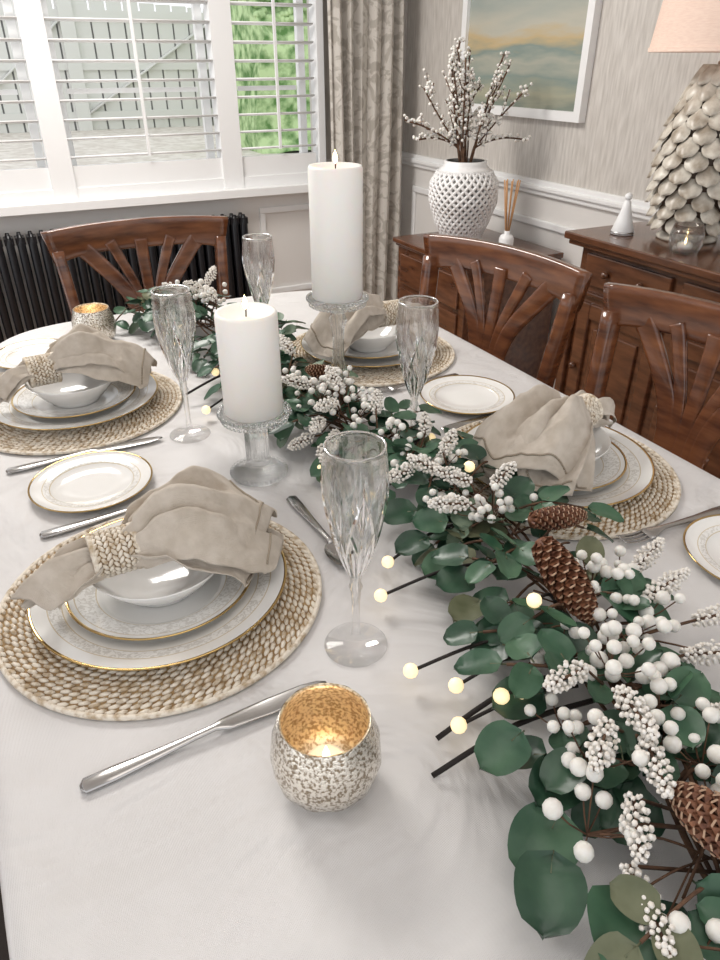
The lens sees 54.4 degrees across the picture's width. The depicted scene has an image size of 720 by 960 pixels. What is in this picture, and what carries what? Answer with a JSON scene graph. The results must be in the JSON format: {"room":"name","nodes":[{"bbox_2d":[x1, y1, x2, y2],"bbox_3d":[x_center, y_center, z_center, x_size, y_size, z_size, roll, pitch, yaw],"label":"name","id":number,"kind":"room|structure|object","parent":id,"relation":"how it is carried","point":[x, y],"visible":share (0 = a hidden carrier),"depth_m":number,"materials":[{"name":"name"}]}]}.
{"room":"dining room","nodes":[
{"label":"dining room","id":0,"kind":"room"},
{"bbox_2d":[0,0,407,340],"bbox_3d":[-1.763,-1.621,2.856,4.400,2.450,0.150,-15,34,-23],"label":"wall","id":1,"kind":"structure","parent":0,"point":[289,241],"depth_m":3.54,"materials":[{"name":"paint"}]},
{"bbox_2d":[0,0,325,216],"bbox_3d":[-1.637,-1.785,2.750,3.220,1.400,0.205,-15,34,-23],"label":"window","id":2,"kind":"structure","parent":1,"relation":"in","point":[64,185],"depth_m":3.20,"materials":[{"name":"white paint"}]},
{"bbox_2d":[259,203,311,293],"bbox_3d":[-0.373,-1.248,3.788,0.330,0.450,0.014,-15,34,-23],"label":"trim","id":3,"kind":"structure","parent":1,"relation":"attached to","point":[262,211],"depth_m":3.70,"materials":[{"name":"white paint"}]},
{"bbox_2d":[401,0,719,334],"bbox_3d":[1.449,-0.940,1.722,0.150,2.450,5.400,-15,34,-23],"label":"wall","id":4,"kind":"structure","parent":0,"point":[634,90],"depth_m":2.77,"materials":[{"name":"paper"}]},
{"bbox_2d":[411,185,575,337],"bbox_3d":[1.281,-0.370,2.240,0.014,0.500,4.420,-15,34,-23],"label":"trim","id":5,"kind":"structure","parent":4,"relation":"attached to","point":[554,227],"depth_m":3.10,"materials":[{"name":"white paint"}]},
{"bbox_2d":[402,152,657,220],"bbox_3d":[1.402,-0.559,1.825,0.030,0.060,5.250,-15,34,-23],"label":"trim","id":6,"kind":"structure","parent":4,"relation":"attached to","point":[613,203],"depth_m":2.82,"materials":[{"name":"white paint"}]},
{"bbox_2d":[458,0,602,122],"bbox_3d":[0.652,-1.856,2.780,0.032,0.730,0.830,-15,34,-23],"label":"framed picture","id":7,"kind":"object","parent":4,"relation":"attached to","point":[551,44],"visible":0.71,"depth_m":2.78,"materials":[{"name":"fabric"}]},
{"bbox_3d":[-0.517,-1.524,0.218,4.550,0.100,5.400,-15,34,-23],"label":"ceiling","id":8,"kind":"structure","parent":0,"visible":0},
{"bbox_2d":[327,0,403,300],"bbox_3d":[0.039,-1.933,3.433,0.416,2.330,0.083,-15,34,-23],"label":"curtain","id":9,"kind":"object","parent":8,"relation":"hanging from","point":[366,37],"visible":0.62,"depth_m":3.49,"materials":[{"name":"fabric"}]},
{"bbox_3d":[-0.517,0.662,1.531,4.550,0.100,5.400,-15,34,-23],"label":"floor","id":10,"kind":"structure","parent":0,"visible":0},
{"bbox_2d":[0,885,9,959],"bbox_3d":[-0.415,0.430,0.916,0.507,0.940,0.505,-15,34,-23],"label":"dining chair","id":11,"kind":"object","parent":10,"relation":"on","point":[4,953],"visible":0.02,"depth_m":0.77,"materials":[{"name":"brown wood"}]},
{"bbox_2d":[0,212,251,342],"bbox_3d":[-1.433,-0.842,3.312,1.920,0.645,0.073,-15,34,-23],"label":"radiator","id":12,"kind":"object","parent":10,"relation":"on","point":[204,258],"visible":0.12,"depth_m":3.30,"materials":[{"name":"black metal"}]},
{"bbox_2d":[40,215,229,315],"bbox_3d":[-0.503,-0.197,1.960,0.505,0.940,0.507,-14,34,-22],"label":"dining chair","id":13,"kind":"object","parent":10,"relation":"on","point":[86,241],"visible":0.42,"depth_m":1.93,"materials":[{"name":"brown wood"}]},
{"bbox_2d":[393,228,563,378],"bbox_3d":[0.484,-0.735,3.147,0.490,0.630,0.580,-15,34,-23],"label":"base cabinet","id":14,"kind":"object","parent":10,"relation":"on","point":[525,353],"visible":0.22,"depth_m":2.99,"materials":[{"name":"brown wood"}]},
{"bbox_2d":[428,158,498,238],"bbox_3d":[0.426,-1.153,2.914,0.286,0.325,0.286,-4,31,-6],"label":"vase","id":15,"kind":"object","parent":14,"relation":"on","point":[462,197],"visible":0.92,"depth_m":2.81,"materials":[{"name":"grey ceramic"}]},
{"bbox_2d":[403,37,532,162],"bbox_3d":[0.419,-1.463,2.728,0.436,0.450,0.308,-19,36,-28],"label":"branches","id":16,"kind":"object","parent":15,"relation":"on","point":[461,130],"visible":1,"depth_m":2.72,"materials":[{"name":"white plant"}]},
{"bbox_2d":[499,179,520,244],"bbox_3d":[0.597,-1.058,2.809,0.060,0.270,0.060,21,37,31],"label":"reed diffuser","id":17,"kind":"object","parent":14,"relation":"on","point":[506,238],"visible":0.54,"depth_m":2.80,"materials":[{"name":"white paint"}]},
{"bbox_2d":[418,233,592,387],"bbox_3d":[0.154,-0.065,1.741,0.507,0.940,0.505,-22,38,-32],"label":"dining chair","id":18,"kind":"object","parent":10,"relation":"on","point":[552,278],"visible":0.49,"depth_m":1.65,"materials":[{"name":"brown wood"}]},
{"bbox_2d":[554,221,719,478],"bbox_3d":[1.128,-0.194,2.044,0.440,0.840,1.255,-15,34,-23],"label":"sideboard","id":19,"kind":"object","parent":10,"relation":"on","point":[642,259],"visible":0.35,"depth_m":2.13,"materials":[{"name":"brown wood"}]},
{"bbox_2d":[610,192,634,235],"bbox_3d":[0.815,-0.818,2.148,0.074,0.120,0.074,-15,34,-23],"label":"angel figurine","id":20,"kind":"object","parent":19,"relation":"on","point":[623,225],"visible":1,"depth_m":2.14,"materials":[{"name":"white ceramic"}]},
{"bbox_2d":[645,0,719,243],"bbox_3d":[0.989,-1.064,1.926,0.414,0.770,0.414,-15,34,-23],"label":"table lamp","id":21,"kind":"object","parent":19,"relation":"on","point":[684,186],"visible":0.98,"depth_m":1.91,"materials":[{"name":"ceramic"}]},
{"bbox_2d":[668,222,704,254],"bbox_3d":[0.910,-0.673,1.951,0.093,0.075,0.091,-15,34,-23],"label":"glass votive","id":22,"kind":"object","parent":19,"relation":"on","point":[685,238],"visible":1,"depth_m":1.92,"materials":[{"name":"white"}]},
{"bbox_2d":[584,282,719,469],"bbox_3d":[0.443,0.168,1.352,0.507,0.940,0.505,-18,36,-28],"label":"dining chair","id":23,"kind":"object","parent":10,"relation":"on","point":[689,430],"visible":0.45,"depth_m":1.32,"materials":[{"name":"brown wood"}]},
{"bbox_3d":[-0.049,0.291,1.328,1.002,0.748,1.836,-15,34,-23],"label":"dining table","id":24,"kind":"object","parent":10,"relation":"on","visible":0},
{"bbox_2d":[0,291,719,959],"bbox_3d":[-0.048,0.074,1.198,1.123,0.248,1.950,-15,34,-23],"label":"tablecloth","id":25,"kind":"object","parent":24,"relation":"on","point":[198,852],"visible":0.3,"depth_m":0.62,"materials":[{"name":"fabric"}]},
{"bbox_2d":[0,339,56,368],"bbox_3d":[-0.699,-0.268,1.512,0.179,0.014,0.179,-15,34,-23],"label":"plate","id":26,"kind":"object","parent":25,"relation":"on","point":[12,355],"visible":0.38,"depth_m":1.54,"materials":[{"name":"white ceramic"}]},
{"bbox_2d":[39,509,125,538],"bbox_3d":[-0.342,0.047,0.987,0.208,0.012,0.023,-16,34,-24],"label":"fork","id":27,"kind":"object","parent":25,"relation":"on","point":[55,531],"visible":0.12,"depth_m":0.96,"materials":[{"name":"silver metal"}]},
{"bbox_2d":[6,436,162,473],"bbox_3d":[-0.445,-0.044,1.141,0.245,0.009,0.021,-15,34,-23],"label":"table knife","id":28,"kind":"object","parent":25,"relation":"on","point":[28,466],"visible":1,"depth_m":1.14,"materials":[{"name":"silver metal"}]},
{"bbox_2d":[27,451,152,512],"bbox_3d":[-0.405,0.004,1.058,0.179,0.014,0.179,-15,34,-23],"label":"plate","id":29,"kind":"object","parent":25,"relation":"on","point":[96,480],"visible":1,"depth_m":1.06,"materials":[{"name":"white ceramic"}]},
{"bbox_2d":[0,371,181,454],"bbox_3d":[-0.525,-0.139,1.302,0.380,0.007,0.379,22,38,32],"label":"placemat","id":30,"kind":"object","parent":25,"relation":"on","point":[167,400],"visible":0.38,"depth_m":1.21,"materials":[{"name":"wicker"}]},
{"bbox_2d":[0,373,157,430],"bbox_3d":[-0.525,-0.151,1.295,0.297,0.021,0.297,-15,34,-23],"label":"dinner plate","id":31,"kind":"object","parent":30,"relation":"on","point":[9,416],"visible":0.4,"depth_m":1.23,"materials":[{"name":"white ceramic"}]},
{"bbox_2d":[11,381,135,418],"bbox_3d":[-0.525,-0.155,1.293,0.217,0.019,0.217,-15,34,-23],"label":"salad plate","id":32,"kind":"object","parent":31,"relation":"on","point":[23,401],"visible":0.5,"depth_m":1.26,"materials":[{"name":"white ceramic"}]},
{"bbox_2d":[24,373,111,407],"bbox_3d":[-0.525,-0.170,1.284,0.159,0.044,0.159,-15,34,-23],"label":"soup bowl","id":33,"kind":"object","parent":32,"relation":"on","point":[76,390],"visible":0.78,"depth_m":1.27,"materials":[{"name":"white ceramic"}]},
{"bbox_2d":[0,323,156,402],"bbox_3d":[-0.504,-0.210,1.241,0.179,0.107,0.303,21,37,31],"label":"napkin","id":34,"kind":"object","parent":33,"relation":"on","point":[85,350],"visible":1,"depth_m":1.22,"materials":[{"name":"fabric"}]},
{"bbox_2d":[71,303,116,339],"bbox_3d":[-0.603,-0.351,1.587,0.096,0.079,0.095,-15,34,-23],"label":"candle holder","id":35,"kind":"object","parent":25,"relation":"on","point":[99,316],"visible":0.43,"depth_m":1.56,"materials":[{"name":"silver glass"}]},
{"bbox_2d":[0,516,321,720],"bbox_3d":[-0.236,0.136,0.844,0.379,0.007,0.380,3,31,5],"label":"placemat","id":36,"kind":"object","parent":25,"relation":"on","point":[55,683],"visible":0.37,"depth_m":0.74,"materials":[{"name":"wicker"}]},
{"bbox_2d":[27,518,286,670],"bbox_3d":[-0.236,0.124,0.837,0.297,0.021,0.297,-15,34,-23],"label":"dinner plate","id":37,"kind":"object","parent":36,"relation":"on","point":[56,630],"visible":0.37,"depth_m":0.76,"materials":[{"name":"white ceramic"}]},
{"bbox_2d":[65,574,251,640],"bbox_3d":[-0.236,0.120,0.835,0.217,0.019,0.217,-15,34,-23],"label":"salad plate","id":38,"kind":"object","parent":37,"relation":"on","point":[97,612],"visible":0.51,"depth_m":0.79,"materials":[{"name":"white ceramic"}]},
{"bbox_2d":[93,561,213,607],"bbox_3d":[-0.236,0.105,0.826,0.159,0.044,0.159,-15,34,-23],"label":"soup bowl","id":39,"kind":"object","parent":38,"relation":"on","point":[169,583],"visible":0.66,"depth_m":0.82,"materials":[{"name":"white ceramic"}]},
{"bbox_2d":[9,465,283,610],"bbox_3d":[-0.212,0.060,0.789,0.172,0.109,0.325,24,38,34],"label":"napkin","id":40,"kind":"object","parent":39,"relation":"on","point":[198,520],"visible":1,"depth_m":0.77,"materials":[{"name":"fabric"}]},
{"bbox_2d":[150,284,195,381],"bbox_3d":[-0.293,-0.186,1.144,0.070,0.250,0.070,-25,39,-36],"label":"champagne flute","id":41,"kind":"object","parent":25,"relation":"on","point":[181,355],"visible":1,"depth_m":1.12,"materials":[{"name":"clear glass"}]},
{"bbox_2d":[79,681,326,793],"bbox_3d":[-0.141,0.239,0.670,0.245,0.009,0.021,-16,35,-25],"label":"table knife","id":42,"kind":"object","parent":25,"relation":"on","point":[273,704],"visible":0.83,"depth_m":0.66,"materials":[{"name":"silver metal"}]},
{"bbox_2d":[216,400,290,486],"bbox_3d":[-0.157,-0.058,1.068,0.111,0.111,0.110,-15,34,-23],"label":"candle holder","id":43,"kind":"object","parent":25,"relation":"on","point":[258,469],"visible":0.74,"depth_m":1.06,"materials":[{"name":"clear glass"}]},
{"bbox_2d":[214,295,282,422],"bbox_3d":[-0.157,-0.178,0.996,0.087,0.174,0.087,-15,34,-23],"label":"pillar candle","id":44,"kind":"object","parent":43,"relation":"on","point":[247,333],"visible":1,"depth_m":0.97,"materials":[{"name":"white wax"}]},
{"bbox_2d":[242,233,274,303],"bbox_3d":[-0.207,-0.383,1.470,0.070,0.250,0.070,2,31,3],"label":"champagne flute","id":45,"kind":"object","parent":25,"relation":"on","point":[265,294],"visible":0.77,"depth_m":1.44,"materials":[{"name":"clear glass"}]},
{"bbox_2d":[286,496,355,565],"bbox_3d":[-0.056,0.067,0.956,0.038,0.009,0.197,-16,34,-24],"label":"spoon","id":46,"kind":"object","parent":25,"relation":"on","point":[330,550],"visible":0.63,"depth_m":0.95,"materials":[{"name":"silver metal"}]},
{"bbox_2d":[270,683,380,811],"bbox_3d":[-0.030,0.235,0.610,0.098,0.081,0.097,-15,34,-23],"label":"candle holder","id":47,"kind":"object","parent":25,"relation":"on","point":[325,750],"visible":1,"depth_m":0.59,"materials":[{"name":"silver glass"}]},
{"bbox_2d":[306,292,368,407],"bbox_3d":[-0.040,-0.237,1.276,0.111,0.202,0.110,-15,34,-23],"label":"candle holder","id":48,"kind":"object","parent":25,"relation":"on","point":[337,318],"visible":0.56,"depth_m":1.24,"materials":[{"name":"clear glass"}]},
{"bbox_2d":[308,151,362,303],"bbox_3d":[-0.040,-0.421,1.165,0.088,0.235,0.088,-15,34,-23],"label":"pillar candle","id":49,"kind":"object","parent":48,"relation":"on","point":[335,188],"visible":1,"depth_m":1.14,"materials":[{"name":"white wax"}]},
{"bbox_2d":[320,430,388,577],"bbox_3d":[-0.004,0.074,0.710,0.070,0.250,0.070,14,34,22],"label":"champagne flute","id":50,"kind":"object","parent":25,"relation":"on","point":[367,522],"visible":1,"depth_m":0.69,"materials":[{"name":"clear glass"}]},
{"bbox_2d":[283,332,454,386],"bbox_3d":[0.018,-0.283,1.541,0.380,0.007,0.379,23,38,34],"label":"placemat","id":51,"kind":"object","parent":25,"relation":"on","point":[444,357],"visible":0.27,"depth_m":1.45,"materials":[{"name":"wicker"}]},
{"bbox_2d":[300,323,432,367],"bbox_3d":[0.018,-0.295,1.534,0.297,0.021,0.297,-15,34,-23],"label":"dinner plate","id":52,"kind":"object","parent":51,"relation":"on","point":[391,361],"visible":0.31,"depth_m":1.47,"materials":[{"name":"white ceramic"}]},
{"bbox_2d":[344,330,417,358],"bbox_3d":[0.018,-0.298,1.532,0.217,0.019,0.217,-15,34,-23],"label":"salad plate","id":53,"kind":"object","parent":52,"relation":"on","point":[391,350],"visible":0.25,"depth_m":1.50,"materials":[{"name":"white ceramic"}]},
{"bbox_2d":[303,291,433,356],"bbox_3d":[0.004,-0.368,1.496,0.313,0.115,0.170,-25,39,-35],"label":"napkin","id":54,"kind":"object","parent":53,"relation":"on","point":[376,313],"visible":0.73,"depth_m":1.43,"materials":[{"name":"fabric"}]},
{"bbox_2d":[349,323,402,352],"bbox_3d":[0.018,-0.313,1.523,0.159,0.044,0.159,-15,34,-23],"label":"soup bowl","id":55,"kind":"object","parent":53,"relation":"on","point":[377,340],"visible":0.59,"depth_m":1.49,"materials":[{"name":"white ceramic"}]},
{"bbox_2d":[366,373,458,392],"bbox_3d":[0.109,-0.193,1.387,0.208,0.012,0.023,-15,34,-23],"label":"fork","id":56,"kind":"object","parent":25,"relation":"on","point":[396,386],"visible":0.59,"depth_m":1.37,"materials":[{"name":"silver metal"}]},
{"bbox_2d":[113,266,719,959],"bbox_3d":[-0.033,-0.090,1.084,0.463,0.144,1.944,-15,34,-24],"label":"garland","id":57,"kind":"object","parent":25,"relation":"on","point":[604,792],"visible":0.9,"depth_m":0.65,"materials":[{"name":"green plant"}]},
{"bbox_2d":[185,368,219,395],"bbox_3d":[-0.260,-0.123,1.185,0.080,0.095,0.090,-15,34,-23],"label":"fairy lights","id":58,"kind":"object","parent":57,"relation":"attached to","point":[215,371],"depth_m":1.33,"materials":[{"name":"black"}]},
{"bbox_2d":[202,398,222,413],"bbox_3d":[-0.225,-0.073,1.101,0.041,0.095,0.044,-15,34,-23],"label":"fairy lights","id":59,"kind":"object","parent":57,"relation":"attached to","point":[205,409],"depth_m":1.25,"materials":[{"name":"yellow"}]},
{"bbox_2d":[305,364,336,379],"bbox_3d":[-0.067,-0.185,1.214,0.065,0.041,0.029,-20,37,-30],"label":"pine cone","id":60,"kind":"object","parent":57,"relation":"attached to","point":[314,370],"visible":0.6,"depth_m":1.20,"materials":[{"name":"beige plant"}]},
{"bbox_2d":[381,554,399,567],"bbox_3d":[0.034,0.127,0.769,0.025,0.095,0.020,-15,34,-23],"label":"fairy lights","id":61,"kind":"object","parent":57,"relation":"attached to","point":[387,561],"depth_m":0.86,"materials":[{"name":"yellow"}]},
{"bbox_2d":[374,570,439,601],"bbox_3d":[0.050,0.148,0.733,0.081,0.095,0.018,-15,34,-23],"label":"fairy lights","id":62,"kind":"object","parent":57,"relation":"attached to","point":[380,595],"depth_m":0.81,"materials":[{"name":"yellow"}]},
{"bbox_2d":[403,640,487,678],"bbox_3d":[0.077,0.199,0.649,0.089,0.095,0.016,-15,34,-23],"label":"fairy lights","id":63,"kind":"object","parent":57,"relation":"attached to","point":[410,670],"depth_m":0.71,"materials":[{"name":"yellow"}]},
{"bbox_2d":[431,745,474,777],"bbox_3d":[0.072,0.255,0.556,0.044,0.095,0.010,-15,34,-23],"label":"twig","id":64,"kind":"object","parent":57,"relation":"attached to","point":[468,752],"depth_m":0.63,"materials":[{"name":"black"}]},
{"bbox_2d":[448,674,479,693],"bbox_3d":[0.090,0.214,0.624,0.032,0.095,0.016,-15,34,-23],"label":"fairy lights","id":65,"kind":"object","parent":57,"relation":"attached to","point":[456,685],"depth_m":0.69,"materials":[{"name":"yellow"}]},
{"bbox_2d":[464,461,474,471],"bbox_3d":[0.143,0.023,0.941,0.021,0.095,0.024,-15,34,-23],"label":"fairy lights","id":66,"kind":"object","parent":57,"relation":"attached to","point":[469,465],"depth_m":0.94,"materials":[{"name":"yellow plastic"}]},
{"bbox_2d":[435,688,512,740],"bbox_3d":[0.093,0.231,0.596,0.082,0.095,0.025,-15,34,-23],"label":"fairy lights","id":67,"kind":"object","parent":57,"relation":"attached to","point":[501,696],"depth_m":0.65,"materials":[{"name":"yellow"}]},
{"bbox_2d":[526,592,557,607],"bbox_3d":[0.177,0.159,0.716,0.031,0.095,0.023,-15,34,-23],"label":"fairy lights","id":68,"kind":"object","parent":57,"relation":"attached to","point":[533,600],"depth_m":0.70,"materials":[{"name":"yellow"}]},
{"bbox_2d":[512,698,593,726],"bbox_3d":[0.159,0.231,0.596,0.075,0.095,0.013,-15,34,-23],"label":"twig","id":69,"kind":"object","parent":57,"relation":"attached to","point":[585,702],"depth_m":0.64,"materials":[{"name":"black wood"}]},
{"bbox_2d":[527,505,587,530],"bbox_3d":[0.237,0.045,0.838,0.073,0.031,0.031,-3,31,-5],"label":"pine cone","id":70,"kind":"object","parent":57,"relation":"attached to","point":[553,517],"visible":1,"depth_m":0.83,"materials":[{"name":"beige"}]},
{"bbox_2d":[531,536,597,624],"bbox_3d":[0.214,0.102,0.726,0.044,0.061,0.095,-11,33,-17],"label":"pine cone","id":71,"kind":"object","parent":57,"relation":"attached to","point":[565,578],"visible":1,"depth_m":0.71,"materials":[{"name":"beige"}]},
{"bbox_2d":[669,781,719,859],"bbox_3d":[0.252,0.241,0.491,0.039,0.052,0.090,-10,32,-16],"label":"pine cone","id":72,"kind":"object","parent":57,"relation":"attached to","point":[698,807],"visible":0.95,"depth_m":0.49,"materials":[{"name":"beige plant"}]},
{"bbox_2d":[395,295,438,395],"bbox_3d":[0.086,-0.157,1.095,0.070,0.250,0.070,-10,32,-16],"label":"champagne flute","id":73,"kind":"object","parent":25,"relation":"on","point":[409,382],"visible":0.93,"depth_m":1.07,"materials":[{"name":"clear glass"}]},
{"bbox_2d":[440,413,493,429],"bbox_3d":[0.251,-0.117,1.262,0.245,0.009,0.021,-14,34,-22],"label":"table knife","id":74,"kind":"object","parent":25,"relation":"on","point":[456,425],"visible":0.28,"depth_m":1.24,"materials":[{"name":"silver metal"}]},
{"bbox_2d":[420,375,514,414],"bbox_3d":[0.203,-0.159,1.329,0.179,0.014,0.179,-15,34,-23],"label":"plate","id":75,"kind":"object","parent":25,"relation":"on","point":[458,394],"visible":0.94,"depth_m":1.34,"materials":[{"name":"white ceramic"}]},
{"bbox_2d":[440,420,680,539],"bbox_3d":[0.301,-0.018,1.101,0.380,0.007,0.379,-10,32,-16],"label":"placemat","id":76,"kind":"object","parent":25,"relation":"on","point":[653,506],"visible":0.11,"depth_m":1.00,"materials":[{"name":"wicker"}]},
{"bbox_2d":[459,422,654,507],"bbox_3d":[0.301,-0.030,1.093,0.297,0.021,0.297,-15,34,-23],"label":"dinner plate","id":77,"kind":"object","parent":76,"relation":"on","point":[639,475],"visible":0.24,"depth_m":1.04,"materials":[{"name":"white ceramic"}]},
{"bbox_2d":[574,441,626,490],"bbox_3d":[0.301,-0.034,1.091,0.217,0.019,0.217,-15,34,-23],"label":"salad plate","id":78,"kind":"object","parent":77,"relation":"on","point":[610,467],"visible":0.14,"depth_m":1.06,"materials":[{"name":"white ceramic"}]},
{"bbox_2d":[593,427,610,460],"bbox_3d":[0.301,-0.049,1.082,0.159,0.044,0.159,-15,34,-23],"label":"soup bowl","id":79,"kind":"object","parent":78,"relation":"on","point":[602,439],"visible":0.14,"depth_m":1.07,"materials":[{"name":"white ceramic"}]},
{"bbox_2d":[473,384,616,495],"bbox_3d":[0.314,-0.091,1.042,0.305,0.106,0.187,-24,38,-34],"label":"napkin","id":80,"kind":"object","parent":79,"relation":"on","point":[550,438],"visible":0.96,"depth_m":0.99,"materials":[{"name":"fabric"}]},
{"bbox_2d":[616,506,719,543],"bbox_3d":[0.439,0.059,0.967,0.208,0.012,0.023,-14,34,-22],"label":"fork","id":81,"kind":"object","parent":25,"relation":"on","point":[652,532],"visible":0.99,"depth_m":0.95,"materials":[{"name":"silver metal"}]},
{"bbox_2d":[683,514,719,579],"bbox_3d":[0.510,0.099,0.901,0.179,0.014,0.179,-15,34,-23],"label":"plate","id":82,"kind":"object","parent":25,"relation":"on","point":[701,537],"visible":1,"depth_m":0.93,"materials":[{"name":"white ceramic"}]},
{"label":"outside","id":83,"kind":"structure","parent":0,"visible":0},
{"bbox_2d":[0,125,310,169],"bbox_3d":[-4.037,-8.617,17.168,38.000,0.100,30.150,-15,34,-23],"label":"ground","id":84,"kind":"structure","parent":83,"point":[23,150],"depth_m":13.03,"materials":[{"name":"white"}]},
{"bbox_2d":[0,0,213,132],"bbox_3d":[-7.607,-9.010,14.958,9.700,2.850,0.284,-15,34,-23],"label":"fence","id":85,"kind":"object","parent":84,"relation":"on","point":[62,8],"visible":0.57,"depth_m":15.89,"materials":[{"name":"white paint"}]},
{"bbox_2d":[230,0,310,153],"bbox_3d":[4.088,-9.522,14.438,14.185,4.543,2.566,-15,34,-23],"label":"hedge","id":86,"kind":"object","parent":84,"relation":"on","point":[238,12],"visible":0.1,"depth_m":11.81,"materials":[{"name":"green plant"}]}
]}

